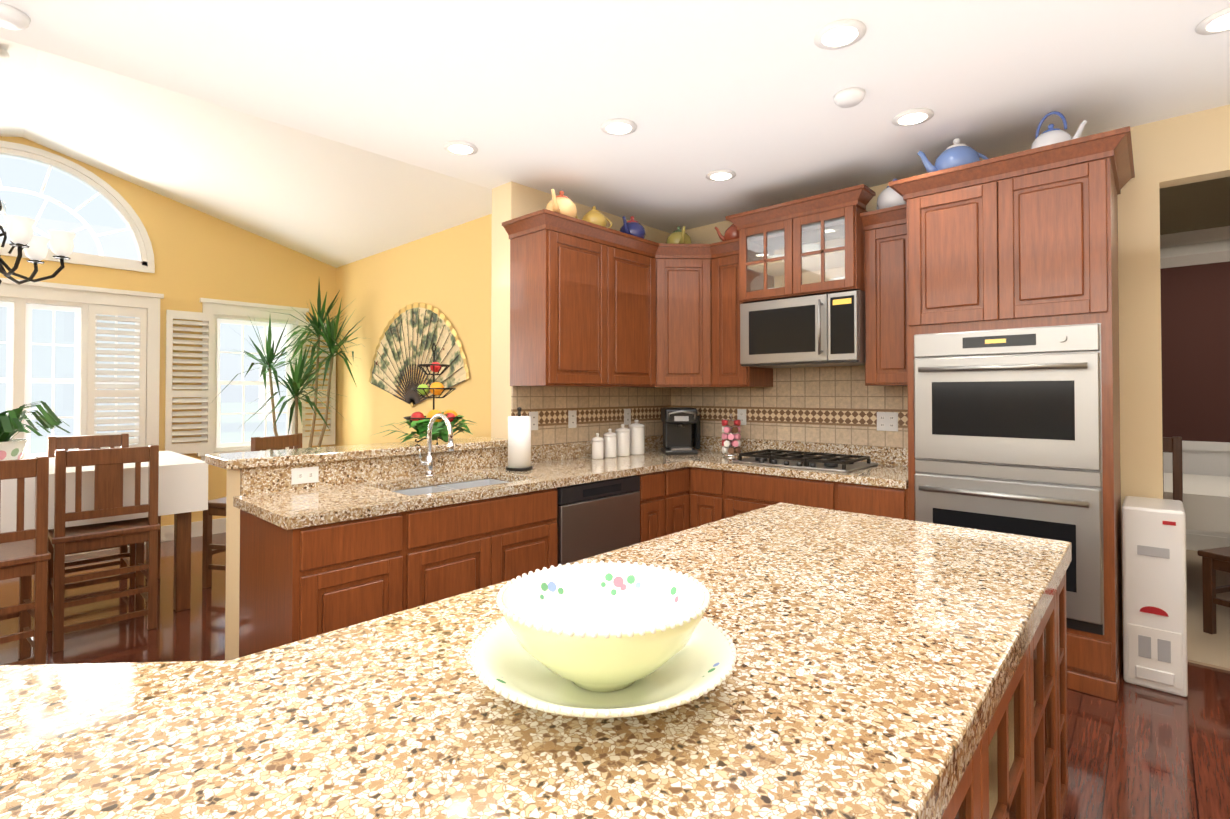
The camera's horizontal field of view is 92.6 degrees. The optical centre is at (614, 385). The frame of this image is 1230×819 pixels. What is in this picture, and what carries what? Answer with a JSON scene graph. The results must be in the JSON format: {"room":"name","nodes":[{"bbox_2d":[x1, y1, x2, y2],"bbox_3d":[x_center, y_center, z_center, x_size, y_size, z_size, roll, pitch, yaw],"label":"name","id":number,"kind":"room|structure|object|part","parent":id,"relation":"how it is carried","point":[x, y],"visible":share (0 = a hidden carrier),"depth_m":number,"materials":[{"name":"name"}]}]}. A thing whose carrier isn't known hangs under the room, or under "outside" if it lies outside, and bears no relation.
{"room":"kitchen","nodes":[
{"label":"kitchen","id":0,"kind":"room"},
{"bbox_2d":[0,136,335,525],"bbox_3d":[-4.433,-0.238,4.370,0.120,3.283,4.780,-1,-1,43],"label":"wall","id":1,"kind":"structure","parent":0,"point":[198,255],"depth_m":5.12,"materials":[{"name":"yellow paint"}]},
{"bbox_2d":[65,518,225,555],"bbox_3d":[-4.384,1.288,4.305,0.015,0.230,4.540,-1,-1,43],"label":"baseboard","id":2,"kind":"structure","parent":1,"relation":"attached to","point":[218,526],"depth_m":5.09,"materials":[{"name":"white"}]},
{"bbox_2d":[0,141,308,460],"bbox_3d":[-4.413,-0.549,4.356,0.175,2.465,4.010,-1,-1,43],"label":"room window","id":3,"kind":"structure","parent":1,"relation":"in","point":[43,348],"depth_m":4.62,"materials":[{"name":"white"}]},
{"bbox_2d":[87,305,146,446],"bbox_3d":[-3.997,-0.065,4.714,0.067,1.125,0.361,-1,-1,43],"label":"window shutters","id":4,"kind":"object","parent":3,"relation":"attached to","point":[93,310],"depth_m":4.72,"materials":[{"name":"white wood"}]},
{"bbox_2d":[165,310,214,453],"bbox_3d":[-3.671,-0.027,5.067,0.067,1.218,0.344,-1,-1,43],"label":"window shutters","id":5,"kind":"object","parent":3,"relation":"attached to","point":[197,446],"depth_m":5.05,"materials":[{"name":"white wood"}]},
{"bbox_2d":[297,321,335,445],"bbox_3d":[-2.971,-0.017,5.827,0.067,1.217,0.363,-1,-1,43],"label":"window shutters","id":6,"kind":"object","parent":3,"relation":"attached to","point":[327,440],"depth_m":5.83,"materials":[{"name":"white wood"}]},
{"bbox_2d":[335,214,491,445],"bbox_3d":[-1.725,0.087,5.020,3.219,2.650,0.148,-1,-1,43],"label":"wall","id":7,"kind":"structure","parent":0,"point":[447,273],"depth_m":4.90,"materials":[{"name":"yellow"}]},
{"bbox_3d":[-1.686,-0.255,4.903,1.650,0.870,0.022,-1,-1,43],"label":"decorative fan","id":8,"kind":"part","parent":7,"relation":"part of","materials":[{"name":"paper"}]},
{"bbox_2d":[433,486,480,533],"bbox_3d":[-0.777,0.602,2.868,0.396,0.184,0.037,-1,-1,43],"label":"countertop","id":9,"kind":"structure","parent":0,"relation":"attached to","point":[439,491],"depth_m":2.61,"materials":[{"name":"beige stone"}]},
{"bbox_2d":[489,478,520,493],"bbox_3d":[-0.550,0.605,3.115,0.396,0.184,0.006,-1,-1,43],"label":"countertop","id":10,"kind":"structure","parent":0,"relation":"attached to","point":[493,484],"depth_m":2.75,"materials":[{"name":"beige stone"}]},
{"bbox_2d":[505,210,600,386],"bbox_3d":[-0.318,-0.482,3.622,0.347,0.972,0.549,-1,-1,43],"label":"upper cabinet","id":11,"kind":"object","parent":0,"relation":"attached to","point":[555,259],"depth_m":3.43,"materials":[{"name":"brown wood"}]},
{"bbox_2d":[546,189,576,217],"bbox_3d":[-0.331,-1.070,3.522,0.193,0.204,0.275,-1,-1,43],"label":"teapot","id":12,"kind":"object","parent":11,"relation":"on","point":[561,203],"visible":0.6,"depth_m":3.45,"materials":[{"name":"yellow ceramic"}]},
{"bbox_2d":[576,206,612,227],"bbox_3d":[-0.140,-1.054,3.729,0.166,0.176,0.237,-1,-1,43],"label":"teapot","id":13,"kind":"object","parent":11,"relation":"on","point":[594,216],"visible":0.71,"depth_m":3.68,"materials":[{"name":"yellow ceramic"}]},
{"bbox_2d":[491,181,669,438],"bbox_3d":[-0.166,0.086,4.188,0.200,2.630,1.579,-1,-1,43],"label":"wall","id":14,"kind":"structure","parent":0,"point":[511,200],"depth_m":3.63,"materials":[{"name":"beige paint"}]},
{"bbox_2d":[241,435,662,545],"bbox_3d":[-0.376,0.530,3.409,0.537,0.341,2.997,-1,-1,43],"label":"backsplash","id":15,"kind":"structure","parent":14,"relation":"attached to","point":[448,517],"depth_m":2.81,"materials":[{"name":"beige stone"}]},
{"bbox_2d":[511,386,670,445],"bbox_3d":[-0.090,0.196,4.109,0.014,0.367,1.565,-1,-1,43],"label":"tile backsplash","id":16,"kind":"structure","parent":14,"relation":"attached to","point":[600,410],"depth_m":3.98,"materials":[{"name":"tile"}]},
{"bbox_2d":[529,412,537,429],"bbox_3d":[-0.504,0.219,3.641,0.008,0.115,0.072,-1,-1,43],"label":"electrical outlet","id":17,"kind":"object","parent":16,"relation":"attached to","point":[534,420],"visible":0.88,"depth_m":3.64,"materials":[{"name":"white plastic"}]},
{"bbox_2d":[568,410,576,427],"bbox_3d":[-0.281,0.222,3.884,0.008,0.115,0.072,-1,-1,43],"label":"electrical outlet","id":18,"kind":"object","parent":16,"relation":"attached to","point":[572,419],"visible":1,"depth_m":3.88,"materials":[{"name":"white plastic"}]},
{"bbox_2d":[624,409,630,424],"bbox_3d":[0.092,0.227,4.288,0.008,0.115,0.072,-1,-1,43],"label":"electrical outlet","id":19,"kind":"object","parent":16,"relation":"attached to","point":[627,416],"visible":0.9,"depth_m":4.28,"materials":[{"name":"white plastic"}]},
{"bbox_2d":[0,532,1229,818],"bbox_3d":[-1.448,1.372,1.967,7.740,0.200,6.680,-1,-1,43],"label":"floor","id":20,"kind":"structure","parent":0,"point":[1138,752],"depth_m":2.33,"materials":[{"name":"brown wood"}]},
{"bbox_2d":[0,456,50,664],"bbox_3d":[-2.755,0.794,2.525,0.420,0.970,0.420,-1,-1,38],"label":"chair","id":21,"kind":"object","parent":20,"relation":"on","point":[25,555],"visible":0.98,"depth_m":2.54,"materials":[{"name":"brown wood"}]},
{"bbox_2d":[47,433,134,587],"bbox_3d":[-3.351,0.811,3.768,0.420,0.970,0.420,-1,-1,43],"label":"chair","id":22,"kind":"object","parent":20,"relation":"on","point":[125,556],"visible":0.27,"depth_m":3.85,"materials":[{"name":"brown wood"}]},
{"bbox_2d":[47,445,159,651],"bbox_3d":[-2.716,0.802,3.115,0.420,0.970,0.420,-1,-1,43],"label":"chair","id":23,"kind":"object","parent":20,"relation":"on","point":[63,540],"visible":0.98,"depth_m":3.00,"materials":[{"name":"brown wood"}]},
{"bbox_2d":[0,451,207,611],"bbox_3d":[-3.362,0.864,3.083,1.032,0.845,1.832,-1,-1,43],"label":"dining table","id":24,"kind":"object","parent":20,"relation":"on","point":[183,488],"visible":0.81,"depth_m":3.27,"materials":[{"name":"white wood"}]},
{"bbox_2d":[0,401,69,459],"bbox_3d":[-3.357,0.261,3.135,0.776,0.362,0.667,-1,-1,43],"label":"potted plant","id":25,"kind":"object","parent":24,"relation":"on","point":[11,424],"visible":0.9,"depth_m":3.16,"materials":[{"name":"green plant"}]},
{"bbox_2d":[202,433,301,587],"bbox_3d":[-2.410,0.813,3.917,0.420,0.970,0.420,0,-1,13],"label":"chair","id":26,"kind":"object","parent":20,"relation":"on","point":[216,507],"visible":0.31,"depth_m":3.76,"materials":[{"name":"brown wood"}]},
{"bbox_2d":[209,282,370,447],"bbox_3d":[-2.778,0.164,5.134,1.087,2.299,1.079,-1,-1,43],"label":"dracaena plant","id":27,"kind":"object","parent":20,"relation":"on","point":[328,333],"visible":0.81,"depth_m":5.28,"materials":[{"name":"green plant"}]},
{"bbox_2d":[239,506,428,657],"bbox_3d":[-1.190,0.891,2.446,0.632,0.774,0.484,-1,-1,43],"label":"base cabinet","id":28,"kind":"object","parent":20,"relation":"on","point":[296,585],"depth_m":2.24,"materials":[{"name":"brown wood"}]},
{"bbox_2d":[233,482,424,529],"bbox_3d":[-1.189,0.483,2.427,0.628,0.040,0.510,-1,-1,43],"label":"countertop","id":29,"kind":"structure","parent":28,"relation":"on","point":[350,501],"depth_m":2.32,"materials":[{"name":"beige stone"}]},
{"bbox_2d":[419,413,453,476],"bbox_3d":[-0.908,0.304,2.958,0.251,0.330,0.111,-1,-1,43],"label":"faucet","id":30,"kind":"object","parent":29,"relation":"on","point":[429,449],"depth_m":3.02,"materials":[{"name":"silver metal"}]},
{"bbox_2d":[392,479,507,495],"bbox_3d":[-0.777,0.602,2.868,0.396,0.184,0.676,-1,-1,43],"label":"sink","id":31,"kind":"object","parent":29,"relation":"in","point":[469,484],"depth_m":3.01,"materials":[{"name":"silver metal"}]},
{"bbox_2d":[225,469,482,659],"bbox_3d":[-1.182,0.872,3.074,0.200,1.030,1.419,-1,-1,43],"label":"wall bar","id":32,"kind":"object","parent":20,"relation":"on","point":[232,574],"visible":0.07,"depth_m":2.55,"materials":[{"name":"beige paint"}]},
{"bbox_2d":[291,466,318,484],"bbox_3d":[-1.400,0.406,2.656,0.008,0.072,0.115,-1,-1,43],"label":"outlet","id":33,"kind":"object","parent":32,"relation":"attached to","point":[304,475],"visible":1,"depth_m":2.65,"materials":[{"name":"white plastic"}]},
{"bbox_2d":[371,343,477,442],"bbox_3d":[-1.054,0.037,3.329,0.444,0.556,0.629,-1,-1,43],"label":"fruit stand","id":34,"kind":"object","parent":32,"relation":"on","point":[419,422],"visible":0.9,"depth_m":3.22,"materials":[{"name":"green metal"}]},
{"bbox_2d":[425,522,548,603],"bbox_3d":[-0.816,0.994,2.851,0.632,0.580,0.897,-1,-1,43],"label":"base cabinet","id":35,"kind":"object","parent":20,"relation":"on","point":[457,566],"depth_m":2.64,"materials":[{"name":"brown wood"}]},
{"bbox_2d":[477,470,652,567],"bbox_3d":[-0.296,0.904,3.412,0.639,0.774,0.769,-1,-1,43],"label":"base cabinet","id":36,"kind":"object","parent":20,"relation":"on","point":[597,516],"depth_m":3.15,"materials":[{"name":"brown wood"}]},
{"bbox_2d":[477,454,688,485],"bbox_3d":[-0.153,0.546,3.566,0.647,0.135,1.170,-1,-1,43],"label":"countertop","id":37,"kind":"structure","parent":36,"relation":"on","point":[565,469],"depth_m":3.37,"materials":[{"name":"beige stone"}]},
{"bbox_2d":[506,407,532,470],"bbox_3d":[-0.541,0.297,3.320,0.150,0.354,0.150,-1,-1,43],"label":"paper towel holder","id":38,"kind":"object","parent":37,"relation":"on","point":[519,442],"visible":1,"depth_m":3.27,"materials":[{"name":"white paper"}]},
{"bbox_2d":[591,433,603,458],"bbox_3d":[-0.114,0.397,3.878,0.083,0.168,0.083,-1,-1,43],"label":"canister","id":39,"kind":"object","parent":37,"relation":"on","point":[597,447],"visible":1,"depth_m":3.84,"materials":[{"name":"white ceramic"}]},
{"bbox_2d":[603,428,616,457],"bbox_3d":[-0.033,0.386,3.966,0.094,0.193,0.094,-1,-1,43],"label":"canister","id":40,"kind":"object","parent":37,"relation":"on","point":[610,443],"visible":0.98,"depth_m":3.93,"materials":[{"name":"white ceramic"}]},
{"bbox_2d":[615,424,630,455],"bbox_3d":[0.055,0.374,4.062,0.106,0.218,0.106,-1,-1,43],"label":"canister","id":41,"kind":"object","parent":37,"relation":"on","point":[623,440],"visible":0.98,"depth_m":4.02,"materials":[{"name":"white ceramic"}]},
{"bbox_2d":[557,475,639,566],"bbox_3d":[-0.095,0.906,3.226,0.094,0.766,0.617,-1,-1,43],"label":"dishwasher","id":42,"kind":"object","parent":36,"relation":"in","point":[595,517],"depth_m":3.16,"materials":[{"name":"silver metal"}]},
{"bbox_2d":[653,474,660,538],"bbox_3d":[0.022,0.909,3.763,0.632,0.774,0.316,-1,-1,43],"label":"base cabinet","id":43,"kind":"object","parent":20,"relation":"on","point":[656,477],"depth_m":3.56,"materials":[{"name":"brown wood"}]},
{"bbox_2d":[661,466,692,536],"bbox_3d":[0.172,0.910,3.879,0.696,0.774,0.332,-1,-1,43],"label":"base cabinet","id":44,"kind":"object","parent":20,"relation":"on","point":[676,482],"depth_m":3.70,"materials":[{"name":"brown wood"}]},
{"bbox_2d":[693,466,732,527],"bbox_3d":[0.789,0.910,3.904,0.344,0.774,0.683,-1,-1,43],"label":"base cabinet","id":45,"kind":"object","parent":20,"relation":"on","point":[712,485],"depth_m":3.69,"materials":[{"name":"brown wood"}]},
{"bbox_2d":[733,470,848,515],"bbox_3d":[1.139,0.907,3.616,0.838,0.774,0.632,-1,-1,43],"label":"base cabinet","id":46,"kind":"object","parent":20,"relation":"on","point":[751,492],"depth_m":3.35,"materials":[{"name":"brown wood"}]},
{"bbox_2d":[644,450,900,489],"bbox_3d":[0.940,0.501,3.795,1.945,0.040,0.647,-1,-1,43],"label":"countertop","id":47,"kind":"structure","parent":46,"relation":"on","point":[819,469],"depth_m":3.38,"materials":[{"name":"beige stone"}]},
{"bbox_2d":[628,420,644,454],"bbox_3d":[0.153,0.363,4.169,0.119,0.243,0.119,-1,-1,43],"label":"canister","id":48,"kind":"object","parent":47,"relation":"on","point":[637,438],"visible":0.96,"depth_m":4.12,"materials":[{"name":"white ceramic"}]},
{"bbox_2d":[661,407,699,454],"bbox_3d":[0.480,0.323,4.237,0.265,0.325,0.308,0,-1,-2],"label":"coffee maker","id":49,"kind":"object","parent":47,"relation":"on","point":[681,430],"visible":1,"depth_m":4.21,"materials":[{"name":"black plastic"}]},
{"bbox_2d":[722,414,740,456],"bbox_3d":[0.802,0.339,4.055,0.130,0.289,0.130,-1,-1,43],"label":"pod carousel","id":50,"kind":"object","parent":47,"relation":"on","point":[733,450],"visible":1,"depth_m":4.02,"materials":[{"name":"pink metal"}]},
{"bbox_2d":[731,449,877,472],"bbox_3d":[1.154,0.450,3.593,0.720,0.055,0.490,-1,-1,43],"label":"cooktop","id":51,"kind":"object","parent":47,"relation":"in","point":[827,462],"depth_m":3.48,"materials":[{"name":"silver metal"}]},
{"bbox_2d":[849,482,900,518],"bbox_3d":[1.503,0.902,3.281,0.427,0.774,0.632,-1,-1,43],"label":"base cabinet","id":52,"kind":"object","parent":20,"relation":"on","point":[870,500],"depth_m":3.01,"materials":[{"name":"brown wood"}]},
{"bbox_2d":[940,559,1071,818],"bbox_3d":[-0.423,0.882,1.206,1.885,0.761,3.040,-1,-1,43],"label":"kitchen island","id":53,"kind":"object","parent":20,"relation":"on","point":[1017,768],"depth_m":1.22,"materials":[{"name":"cherry wood"},{"name":"granite"}]},
{"bbox_2d":[0,503,1071,818],"bbox_3d":[-0.431,0.474,1.219,1.924,0.054,3.100,-1,-1,43],"label":"island countertop","id":54,"kind":"structure","parent":53,"relation":"on","point":[874,653],"depth_m":0.79,"materials":[{"name":"beige stone"}]},
{"bbox_2d":[470,560,736,718],"bbox_3d":[-0.016,0.372,0.868,0.386,0.140,0.384,-1,-1,43],"label":"bowl","id":55,"kind":"object","parent":54,"relation":"on","point":[610,639],"visible":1,"depth_m":0.84,"materials":[{"name":"beige ceramic"}]},
{"bbox_2d":[901,130,1122,701],"bbox_3d":[1.939,0.133,2.870,0.780,2.302,0.661,-1,-1,43],"label":"tall cabinet","id":56,"kind":"object","parent":20,"relation":"on","point":[973,306],"depth_m":2.58,"materials":[{"name":"brown wood"}]},
{"bbox_2d":[917,138,988,172],"bbox_3d":[1.689,-1.123,2.931,0.287,0.213,0.201,-1,-1,43],"label":"teapot","id":57,"kind":"object","parent":56,"relation":"on","point":[956,154],"visible":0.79,"depth_m":2.86,"materials":[{"name":"blue ceramic"}]},
{"bbox_2d":[914,323,1103,634],"bbox_3d":[1.711,0.384,2.620,0.710,1.279,0.096,-1,-1,43],"label":"double oven","id":58,"kind":"object","parent":56,"relation":"in","point":[1009,419],"depth_m":2.57,"materials":[{"name":"silver metal"}]},
{"bbox_2d":[1031,111,1087,148],"bbox_3d":[1.998,-1.131,2.646,0.212,0.222,0.158,-1,-1,43],"label":"teapot","id":59,"kind":"object","parent":56,"relation":"on","point":[1051,135],"visible":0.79,"depth_m":2.61,"materials":[{"name":"white ceramic"}]},
{"bbox_2d":[1121,496,1187,696],"bbox_3d":[2.383,0.900,2.597,0.200,0.760,0.372,-1,-1,43],"label":"dispenser","id":60,"kind":"object","parent":20,"relation":"on","point":[1154,588],"visible":1,"depth_m":2.47,"materials":[{"name":"white plastic"}]},
{"bbox_2d":[0,0,1229,267],"bbox_3d":[-0.018,-1.590,2.599,9.040,0.745,9.490,-1,-1,43],"label":"ceiling","id":61,"kind":"structure","parent":0,"point":[534,94],"depth_m":2.58,"materials":[{"name":"white paint"}]},
{"bbox_2d":[0,2,30,29],"bbox_3d":[-2.055,-1.240,1.976,0.130,0.034,0.130,-1,-1,43],"label":"recessed light","id":62,"kind":"object","parent":61,"relation":"attached to","point":[12,18],"visible":1,"depth_m":1.97,"materials":[{"name":"white plastic"}]},
{"bbox_2d":[0,48,75,284],"bbox_3d":[-3.328,-1.145,3.147,0.627,1.326,0.649,-1,-1,43],"label":"chandelier","id":63,"kind":"object","parent":61,"relation":"hanging from","point":[19,233],"visible":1,"depth_m":3.25,"materials":[{"name":"white glass"}]},
{"bbox_2d":[443,141,477,154],"bbox_3d":[-0.805,-1.237,3.067,0.176,0.011,0.176,-1,-1,43],"label":"recessed light","id":64,"kind":"object","parent":61,"relation":"in","point":[459,147],"visible":1,"depth_m":3.06,"materials":[{"name":"white"}]},
{"bbox_2d":[601,118,636,135],"bbox_3d":[0.018,-1.240,2.825,0.176,0.011,0.176,-1,-1,43],"label":"recessed light","id":65,"kind":"object","parent":61,"relation":"in","point":[619,127],"visible":1,"depth_m":2.82,"materials":[{"name":"white"}]},
{"bbox_2d":[706,170,735,180],"bbox_3d":[0.623,-1.232,3.452,0.176,0.011,0.176,-1,-1,43],"label":"recessed light","id":66,"kind":"object","parent":61,"relation":"in","point":[720,175],"visible":1,"depth_m":3.45,"materials":[{"name":"white"}]},
{"bbox_2d":[814,19,865,49],"bbox_3d":[0.802,-1.250,2.097,0.176,0.011,0.176,-1,-1,43],"label":"recessed light","id":67,"kind":"object","parent":61,"relation":"in","point":[839,34],"visible":1,"depth_m":2.09,"materials":[{"name":"white"}]},
{"bbox_2d":[833,87,865,107],"bbox_3d":[1.007,-1.233,2.526,0.130,0.034,0.130,-1,-1,43],"label":"smoke detector","id":68,"kind":"object","parent":61,"relation":"attached to","point":[849,97],"visible":1,"depth_m":2.50,"materials":[{"name":"white plastic"}]},
{"bbox_2d":[892,108,933,126],"bbox_3d":[1.381,-1.242,2.726,0.176,0.011,0.176,-1,-1,43],"label":"recessed light","id":69,"kind":"object","parent":61,"relation":"in","point":[913,117],"visible":1,"depth_m":2.72,"materials":[{"name":"white"}]},
{"bbox_2d":[1195,7,1229,34],"bbox_3d":[2.105,-1.251,2.006,0.176,0.011,0.176,-1,-1,43],"label":"recessed light","id":70,"kind":"object","parent":61,"relation":"in","point":[1217,22],"visible":1,"depth_m":2.03,"materials":[{"name":"white"}]},
{"bbox_2d":[601,226,656,387],"bbox_3d":[0.005,-0.478,3.942,0.388,0.972,0.596,-1,-1,43],"label":"upper cabinet","id":71,"kind":"object","parent":0,"relation":"attached to","point":[628,262],"depth_m":3.81,"materials":[{"name":"brown wood"}]},
{"bbox_2d":[620,216,645,238],"bbox_3d":[0.109,-1.060,3.999,0.185,0.194,0.283,-1,-1,43],"label":"teapot","id":72,"kind":"object","parent":71,"relation":"on","point":[632,226],"visible":0.67,"depth_m":3.93,"materials":[{"name":"blue ceramic"}]},
{"bbox_2d":[670,105,1229,635],"bbox_3d":[1.999,0.075,3.350,4.520,2.630,0.120,-1,-1,43],"label":"wall","id":73,"kind":"structure","parent":0,"point":[1184,149],"depth_m":2.79,"materials":[{"name":"beige paint"}]},
{"bbox_2d":[657,242,736,387],"bbox_3d":[0.463,-0.474,4.227,0.676,0.972,0.677,-1,-1,43],"label":"upper cabinet","id":74,"kind":"object","parent":73,"relation":"attached to","point":[686,273],"depth_m":4.03,"materials":[{"name":"brown wood"}]},
{"bbox_2d":[666,226,691,243],"bbox_3d":[0.465,-1.057,4.236,0.235,0.194,0.202,-1,-1,43],"label":"teapot","id":75,"kind":"object","parent":74,"relation":"on","point":[678,236],"visible":0.5,"depth_m":4.18,"materials":[{"name":"yellow ceramic"}]},
{"bbox_2d":[714,224,738,240],"bbox_3d":[0.824,-1.050,4.039,0.237,0.176,0.166,-1,-1,43],"label":"teapot","id":76,"kind":"object","parent":74,"relation":"on","point":[731,232],"visible":0.31,"depth_m":3.98,"materials":[{"name":"brown ceramic"}]},
{"bbox_2d":[717,246,776,386],"bbox_3d":[0.854,-0.436,4.061,0.355,0.890,0.389,-1,-1,43],"label":"upper cabinet","id":77,"kind":"object","parent":73,"relation":"attached to","point":[744,270],"depth_m":3.92,"materials":[{"name":"brown wood"}]},
{"bbox_2d":[737,286,833,369],"bbox_3d":[1.161,-0.340,3.738,0.574,0.430,0.447,-1,-1,43],"label":"microwave","id":78,"kind":"object","parent":73,"relation":"attached to","point":[782,328],"depth_m":3.57,"materials":[{"name":"metal"}]},
{"bbox_2d":[671,366,907,447],"bbox_3d":[1.159,0.130,4.031,1.935,0.497,0.014,-1,-1,43],"label":"tile backsplash","id":79,"kind":"structure","parent":73,"relation":"attached to","point":[838,405],"depth_m":3.90,"materials":[{"name":"tile"}]},
{"bbox_2d":[737,409,745,424],"bbox_3d":[0.915,0.227,4.237,0.072,0.115,0.008,-1,-1,43],"label":"electrical outlet","id":80,"kind":"object","parent":79,"relation":"attached to","point":[741,415],"visible":0.92,"depth_m":4.23,"materials":[{"name":"white plastic"}]},
{"bbox_2d":[877,412,897,431],"bbox_3d":[1.650,0.218,3.560,0.122,0.115,0.008,-1,-1,43],"label":"electrical outlet","id":81,"kind":"object","parent":79,"relation":"attached to","point":[887,421],"visible":1,"depth_m":3.56,"materials":[{"name":"white plastic"}]},
{"bbox_2d":[692,436,900,465],"bbox_3d":[1.159,0.431,4.020,1.925,0.105,0.020,-1,-1,43],"label":"backsplash","id":82,"kind":"structure","parent":73,"relation":"attached to","point":[891,456],"depth_m":3.77,"materials":[{"name":"beige stone"}]},
{"bbox_2d":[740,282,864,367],"bbox_3d":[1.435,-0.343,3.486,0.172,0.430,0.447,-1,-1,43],"label":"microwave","id":83,"kind":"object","parent":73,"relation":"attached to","point":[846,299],"depth_m":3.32,"materials":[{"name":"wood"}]},
{"bbox_2d":[861,206,900,385],"bbox_3d":[1.643,-0.486,3.364,0.308,0.972,0.347,-1,-1,43],"label":"upper cabinet","id":84,"kind":"object","parent":73,"relation":"attached to","point":[880,229],"depth_m":3.27,"materials":[{"name":"brown wood"}]},
{"bbox_2d":[876,179,905,209],"bbox_3d":[1.599,-1.073,3.325,0.275,0.204,0.193,-1,-1,43],"label":"teapot","id":85,"kind":"object","parent":84,"relation":"on","point":[888,196],"visible":0.38,"depth_m":3.27,"materials":[{"name":"white ceramic"}]},
{"bbox_2d":[1160,261,1229,537],"bbox_3d":[5.102,0.087,4.225,3.740,2.630,0.128,-1,-1,43],"label":"wall","id":86,"kind":"structure","parent":0,"point":[1195,329],"depth_m":4.63,"materials":[{"name":"brown"}]},
{"bbox_2d":[1160,226,1229,550],"bbox_3d":[5.034,0.086,4.151,3.500,2.630,0.090,-1,-1,43],"label":"trim","id":87,"kind":"structure","parent":86,"relation":"attached to","point":[1199,247],"depth_m":4.59,"materials":[{"name":"white"}]},
{"bbox_2d":[1186,549,1229,670],"bbox_3d":[4.194,1.383,3.222,3.740,0.212,2.810,-1,-1,43],"label":"floor","id":88,"kind":"structure","parent":0,"point":[1207,649],"depth_m":3.15,"materials":[{"name":"beige"}]},
{"bbox_2d":[1162,437,1182,502],"bbox_3d":[3.019,0.779,3.415,0.420,1.000,0.420,-1,-1,43],"label":"chair","id":89,"kind":"object","parent":88,"relation":"on","point":[1173,445],"visible":0.12,"depth_m":3.15,"materials":[{"name":"brown wood"}]},
{"bbox_2d":[1164,473,1229,533],"bbox_3d":[3.936,0.955,3.611,1.808,0.653,1.154,-1,-1,43],"label":"table","id":90,"kind":"object","parent":88,"relation":"on","point":[1206,501],"depth_m":3.39,"materials":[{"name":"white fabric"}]},
{"bbox_2d":[1198,546,1229,634],"bbox_3d":[3.289,0.773,2.918,0.420,1.000,0.420,0,-1,-17],"label":"chair","id":91,"kind":"object","parent":88,"relation":"on","point":[1214,560],"visible":1,"depth_m":3.01,"materials":[{"name":"brown wood"}]}
]}

